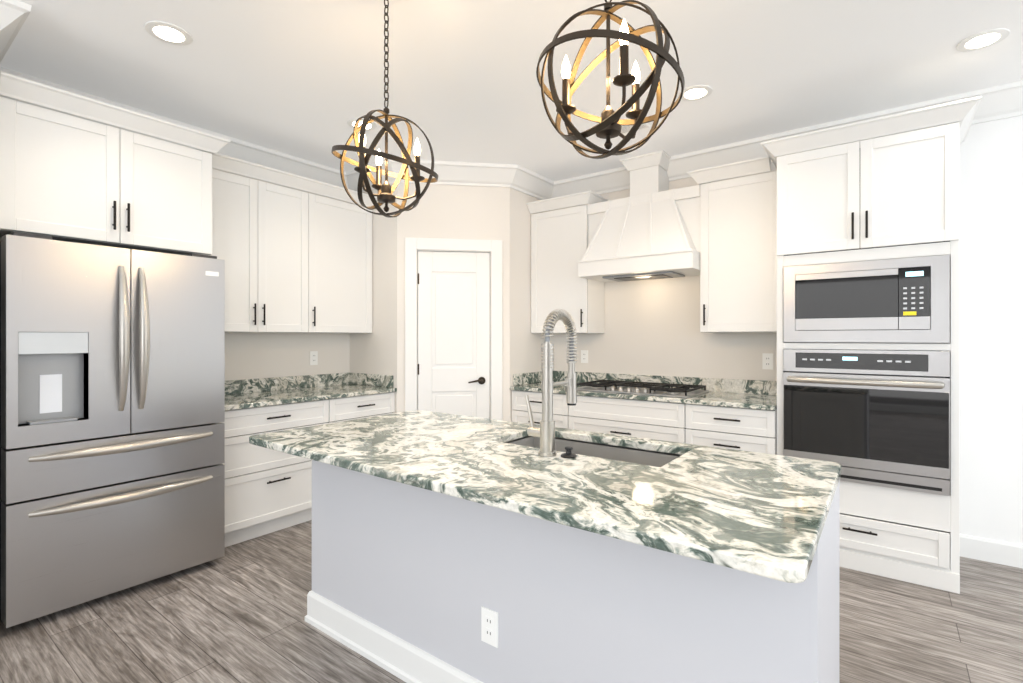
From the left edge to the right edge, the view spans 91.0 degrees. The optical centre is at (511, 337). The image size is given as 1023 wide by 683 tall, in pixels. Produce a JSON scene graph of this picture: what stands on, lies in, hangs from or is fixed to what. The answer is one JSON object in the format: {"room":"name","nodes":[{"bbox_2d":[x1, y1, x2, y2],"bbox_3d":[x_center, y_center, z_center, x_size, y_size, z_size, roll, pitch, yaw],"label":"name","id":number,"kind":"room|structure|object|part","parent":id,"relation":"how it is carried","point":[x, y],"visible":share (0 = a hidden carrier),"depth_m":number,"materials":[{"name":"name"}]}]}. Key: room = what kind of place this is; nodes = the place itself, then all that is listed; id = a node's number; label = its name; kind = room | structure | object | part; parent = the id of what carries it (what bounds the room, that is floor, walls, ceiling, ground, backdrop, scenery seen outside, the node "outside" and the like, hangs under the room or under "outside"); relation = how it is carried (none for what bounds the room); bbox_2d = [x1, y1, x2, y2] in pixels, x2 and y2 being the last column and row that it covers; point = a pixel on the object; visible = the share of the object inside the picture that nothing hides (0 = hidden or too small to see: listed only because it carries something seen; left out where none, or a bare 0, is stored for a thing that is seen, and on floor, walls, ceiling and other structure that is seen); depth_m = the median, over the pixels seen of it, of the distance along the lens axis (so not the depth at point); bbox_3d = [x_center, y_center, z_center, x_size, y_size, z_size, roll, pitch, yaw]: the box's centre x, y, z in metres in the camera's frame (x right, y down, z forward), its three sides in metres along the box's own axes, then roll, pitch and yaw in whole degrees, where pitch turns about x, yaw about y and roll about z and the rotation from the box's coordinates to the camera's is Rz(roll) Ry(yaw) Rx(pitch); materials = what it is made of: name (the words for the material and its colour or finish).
{"room":"kitchen","nodes":[
{"label":"kitchen","id":0,"kind":"room"},
{"bbox_2d":[212,168,399,412],"bbox_3d":[-3.235,-0.053,2.224,0.120,2.740,8.400,0,0,37],"label":"wall","id":1,"kind":"structure","parent":0,"point":[247,355],"depth_m":4.18,"materials":[{"name":"white paint"}]},
{"bbox_2d":[0,0,31,96],"bbox_3d":[-2.409,-1.345,2.331,0.775,0.155,0.140,0,0,37],"label":"crown molding","id":2,"kind":"structure","parent":1,"relation":"attached to","point":[13,13],"depth_m":2.16,"materials":[{"name":"white wood"}]},
{"bbox_2d":[0,72,215,255],"bbox_3d":[-2.314,-0.841,2.839,0.616,0.694,0.911,0,0,37],"label":"upper cabinet","id":3,"kind":"object","parent":1,"relation":"attached to","point":[64,177],"depth_m":2.59,"materials":[{"name":"white wood"}]},
{"bbox_2d":[4,73,359,190],"bbox_3d":[-2.112,-1.345,3.522,0.125,0.155,2.375,0,0,37],"label":"crown molding","id":4,"kind":"structure","parent":1,"relation":"attached to","point":[239,149],"depth_m":3.78,"materials":[{"name":"white wood"}]},
{"bbox_2d":[216,168,319,332],"bbox_3d":[-1.899,-0.568,3.636,0.327,1.069,0.856,0,0,37],"label":"upper cabinet","id":5,"kind":"object","parent":1,"relation":"attached to","point":[297,261],"depth_m":3.59,"materials":[{"name":"white wood"}]},
{"bbox_2d":[310,351,317,364],"bbox_3d":[-1.660,0.177,4.224,0.007,0.116,0.070,0,0,37],"label":"electrical outlet","id":6,"kind":"object","parent":1,"relation":"attached to","point":[313,357],"visible":1,"depth_m":4.22,"materials":[{"name":"white plastic"}]},
{"bbox_2d":[320,192,371,332],"bbox_3d":[-1.517,-0.568,4.148,0.327,1.069,0.655,0,0,37],"label":"upper cabinet","id":7,"kind":"object","parent":1,"relation":"attached to","point":[345,228],"depth_m":4.10,"materials":[{"name":"white wood"}]},
{"bbox_2d":[400,183,455,411],"bbox_3d":[-0.720,-0.053,4.390,0.180,2.740,0.420,0,0,37],"label":"wall","id":8,"kind":"structure","parent":0,"point":[434,216],"depth_m":4.16,"materials":[{"name":"white paint"}]},
{"bbox_2d":[417,251,489,418],"bbox_3d":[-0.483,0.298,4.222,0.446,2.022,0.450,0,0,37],"label":"pantry door","id":9,"kind":"structure","parent":8,"relation":"in","point":[453,368],"depth_m":4.21,"materials":[{"name":"white wood"}]},
{"bbox_2d":[405,238,501,419],"bbox_3d":[-0.476,0.250,4.187,0.806,2.133,0.018,0,0,-8],"label":"door frame","id":10,"kind":"structure","parent":8,"relation":"attached to","point":[414,245],"depth_m":4.17,"materials":[{"name":"white wood"}]},
{"bbox_2d":[0,520,1022,682],"bbox_3d":[0.260,1.347,-0.384,8.840,0.060,8.640,0,0,37],"label":"floor","id":11,"kind":"structure","parent":0,"point":[237,613],"depth_m":2.24,"materials":[{"name":"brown wood"}]},
{"bbox_2d":[0,232,224,627],"bbox_3d":[-2.205,0.424,2.758,0.831,1.785,0.904,0,0,37],"label":"refrigerator","id":12,"kind":"object","parent":11,"relation":"on","point":[112,417],"visible":1,"depth_m":2.47,"materials":[{"name":"grey metal"}]},
{"bbox_2d":[221,399,332,546],"bbox_3d":[-1.804,0.883,3.522,0.616,0.868,0.782,0,0,37],"label":"base cabinet","id":13,"kind":"object","parent":11,"relation":"on","point":[267,491],"depth_m":3.29,"materials":[{"name":"white wood"}]},
{"bbox_2d":[225,372,396,410],"bbox_3d":[-1.611,0.382,3.758,0.642,0.130,1.392,0,0,37],"label":"countertop","id":14,"kind":"structure","parent":13,"relation":"on","point":[248,393],"depth_m":3.88,"materials":[{"name":"green stone"}]},
{"bbox_2d":[333,392,394,422],"bbox_3d":[-1.387,0.883,4.079,0.616,0.868,0.610,0,0,37],"label":"base cabinet","id":15,"kind":"object","parent":11,"relation":"on","point":[363,406],"depth_m":3.89,"materials":[{"name":"white wood"}]},
{"bbox_2d":[512,390,567,428],"bbox_3d":[0.406,0.883,4.360,0.555,0.868,0.616,0,0,37],"label":"base cabinet","id":16,"kind":"object","parent":11,"relation":"on","point":[520,414],"depth_m":4.13,"materials":[{"name":"white wood"}]},
{"bbox_2d":[305,460,838,682],"bbox_3d":[0.074,0.883,1.995,2.062,0.868,0.696,0,0,37],"label":"kitchen island","id":17,"kind":"object","parent":11,"relation":"on","point":[412,584],"visible":0.73,"depth_m":1.59,"materials":[{"name":"grey paint"}]},
{"bbox_2d":[249,410,841,582],"bbox_3d":[-0.011,0.415,1.892,2.045,0.064,0.965,0,0,37],"label":"island countertop","id":18,"kind":"structure","parent":17,"relation":"on","point":[761,514],"depth_m":1.46,"materials":[{"name":"green stone"}]},
{"bbox_2d":[525,309,576,456],"bbox_3d":[0.151,0.155,1.861,0.124,0.521,0.224,0,0,37],"label":"faucet","id":19,"kind":"object","parent":18,"relation":"on","point":[545,431],"visible":1,"depth_m":1.77,"materials":[{"name":"silver metal"}]},
{"bbox_3d":[0.199,0.399,1.751,0.056,0.033,0.056,0,0,37],"label":"sink button","id":20,"kind":"part","parent":18,"relation":"part of","materials":[{"name":"grey metal"}]},
{"bbox_2d":[505,436,680,466],"bbox_3d":[0.291,0.568,1.957,0.760,0.234,0.380,0,0,37],"label":"sink","id":21,"kind":"object","parent":18,"relation":"in","point":[637,456],"visible":0.08,"depth_m":2.09,"materials":[{"name":"silver metal"}]},
{"bbox_2d":[568,395,687,443],"bbox_3d":[0.993,0.883,3.922,0.910,0.868,0.616,0,0,37],"label":"base cabinet","id":22,"kind":"object","parent":11,"relation":"on","point":[665,421],"depth_m":3.63,"materials":[{"name":"white wood"}]},
{"bbox_2d":[510,371,776,409],"bbox_3d":[0.983,0.382,3.913,2.014,0.130,0.642,0,0,37],"label":"countertop","id":23,"kind":"structure","parent":22,"relation":"on","point":[751,394],"depth_m":3.78,"materials":[{"name":"green stone"}]},
{"bbox_2d":[577,380,709,397],"bbox_3d":[0.991,0.392,3.899,0.910,0.048,0.520,0,0,37],"label":"cooktop","id":24,"kind":"object","parent":23,"relation":"in","point":[649,388],"visible":0.96,"depth_m":3.80,"materials":[{"name":"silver metal"}]},
{"bbox_2d":[688,404,776,454],"bbox_3d":[1.578,0.883,3.485,0.549,0.868,0.616,0,0,37],"label":"base cabinet","id":25,"kind":"object","parent":11,"relation":"on","point":[746,429],"depth_m":3.22,"materials":[{"name":"white wood"}]},
{"bbox_2d":[761,96,981,593],"bbox_3d":[2.121,0.063,3.045,0.992,2.507,0.672,0,0,37],"label":"tall cabinet","id":26,"kind":"object","parent":11,"relation":"on","point":[888,187],"visible":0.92,"depth_m":2.76,"materials":[{"name":"white wood"}]},
{"bbox_2d":[783,255,949,342],"bbox_3d":[2.091,-0.198,3.004,0.762,0.455,0.480,0,0,37],"label":"microwave","id":27,"kind":"object","parent":26,"relation":"in","point":[886,300],"visible":1,"depth_m":2.79,"materials":[{"name":"silver metal"}]},
{"bbox_2d":[783,349,949,495],"bbox_3d":[2.097,0.447,3.011,0.762,0.746,0.660,0,0,37],"label":"wall oven","id":28,"kind":"object","parent":26,"relation":"in","point":[876,417],"visible":1,"depth_m":2.77,"materials":[{"name":"grey metal"}]},
{"bbox_2d":[0,0,1022,181],"bbox_3d":[0.260,-1.463,-0.384,8.840,0.080,8.640,0,0,37],"label":"ceiling","id":29,"kind":"structure","parent":0,"point":[303,79],"depth_m":2.63,"materials":[{"name":"white paint"}]},
{"bbox_2d":[144,21,192,45],"bbox_3d":[-1.603,-1.419,2.354,0.190,0.006,0.190,0,0,37],"label":"recessed light","id":30,"kind":"object","parent":29,"relation":"in","point":[169,33],"visible":1,"depth_m":2.35,"materials":[{"name":"white plastic"}]},
{"bbox_2d":[347,118,376,130],"bbox_3d":[-1.000,-1.419,3.363,0.190,0.006,0.190,0,0,37],"label":"recessed light","id":31,"kind":"object","parent":29,"relation":"in","point":[369,127],"visible":0.46,"depth_m":3.35,"materials":[{"name":"white plastic"}]},
{"bbox_2d":[331,0,437,217],"bbox_3d":[-0.505,-0.955,2.030,0.413,0.934,0.421,0,0,37],"label":"pendant light","id":32,"kind":"object","parent":29,"relation":"hanging from","point":[385,190],"visible":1,"depth_m":2.01,"materials":[{"name":"brown metal"}]},
{"bbox_2d":[536,0,684,158],"bbox_3d":[0.278,-0.972,1.445,0.419,0.899,0.417,0,0,37],"label":"pendant light","id":33,"kind":"object","parent":29,"relation":"hanging from","point":[608,127],"visible":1,"depth_m":1.41,"materials":[{"name":"brown metal"}]},
{"bbox_2d":[621,123,649,133],"bbox_3d":[0.742,-1.417,3.424,0.340,0.009,0.180,0,0,37],"label":"recessed light","id":34,"kind":"object","parent":29,"relation":"in","point":[625,129],"visible":0.33,"depth_m":3.40,"materials":[{"name":"white plastic"}]},
{"bbox_2d":[678,85,712,100],"bbox_3d":[1.071,-1.419,2.928,0.190,0.006,0.190,0,0,37],"label":"recessed light","id":35,"kind":"object","parent":29,"relation":"in","point":[695,92],"visible":0.96,"depth_m":2.91,"materials":[{"name":"white plastic"}]},
{"bbox_2d":[956,28,1009,51],"bbox_3d":[2.255,-1.419,2.407,0.190,0.006,0.190,0,0,37],"label":"recessed light","id":36,"kind":"object","parent":29,"relation":"in","point":[982,39],"visible":1,"depth_m":2.40,"materials":[{"name":"white plastic"}]},
{"bbox_2d":[456,115,1022,543],"bbox_3d":[2.807,-0.053,3.030,8.840,2.740,0.120,0,0,37],"label":"wall","id":37,"kind":"structure","parent":0,"point":[650,325],"depth_m":3.02,"materials":[{"name":"white paint"}]},
{"bbox_2d":[504,164,555,199],"bbox_3d":[0.210,-1.345,4.462,0.125,0.155,0.692,0,0,37],"label":"crown molding","id":38,"kind":"structure","parent":37,"relation":"attached to","point":[516,177],"depth_m":4.37,"materials":[{"name":"white wood"}]},
{"bbox_2d":[526,191,607,333],"bbox_3d":[0.503,-0.611,4.423,0.635,1.155,0.397,0,0,37],"label":"upper cabinet","id":39,"kind":"object","parent":37,"relation":"attached to","point":[559,241],"visible":0.85,"depth_m":4.33,"materials":[{"name":"white wood"}]},
{"bbox_2d":[581,350,587,362],"bbox_3d":[0.660,0.177,4.551,0.070,0.116,0.007,0,0,37],"label":"electrical outlet","id":40,"kind":"object","parent":37,"relation":"attached to","point":[584,356],"visible":1,"depth_m":4.55,"materials":[{"name":"white plastic"}]},
{"bbox_2d":[556,166,629,196],"bbox_3d":[0.749,-1.345,4.414,0.766,0.155,0.125,0,0,37],"label":"crown molding","id":41,"kind":"structure","parent":37,"relation":"attached to","point":[617,179],"depth_m":4.40,"materials":[{"name":"white wood"}]},
{"bbox_2d":[577,150,699,281],"bbox_3d":[1.040,-0.942,3.964,0.911,0.958,0.492,0,0,37],"label":"range hood","id":42,"kind":"object","parent":37,"relation":"attached to","point":[648,228],"visible":0.88,"depth_m":3.84,"materials":[{"name":"white wood"}]},
{"bbox_2d":[687,156,776,332],"bbox_3d":[1.621,-0.611,3.590,0.605,1.155,0.397,0,0,37],"label":"upper cabinet","id":43,"kind":"object","parent":37,"relation":"attached to","point":[738,255],"visible":0.94,"depth_m":3.47,"materials":[{"name":"white wood"}]},
{"bbox_2d":[762,353,772,369],"bbox_3d":[1.862,0.177,3.654,0.070,0.116,0.007,0,0,37],"label":"electrical outlet","id":44,"kind":"object","parent":37,"relation":"attached to","point":[767,360],"visible":1,"depth_m":3.65,"materials":[{"name":"white plastic"}]},
{"bbox_2d":[667,80,1022,180],"bbox_3d":[3.658,-1.345,2.244,6.015,0.155,0.125,0,0,37],"label":"crown molding","id":45,"kind":"structure","parent":37,"relation":"attached to","point":[1003,101],"depth_m":3.28,"materials":[{"name":"white wood"}]},
{"bbox_2d":[960,534,1022,567],"bbox_3d":[4.432,1.251,1.733,4.405,0.132,0.016,0,0,37],"label":"baseboard","id":46,"kind":"structure","parent":37,"relation":"attached to","point":[993,551],"depth_m":2.93,"materials":[{"name":"white wood"}]}
]}

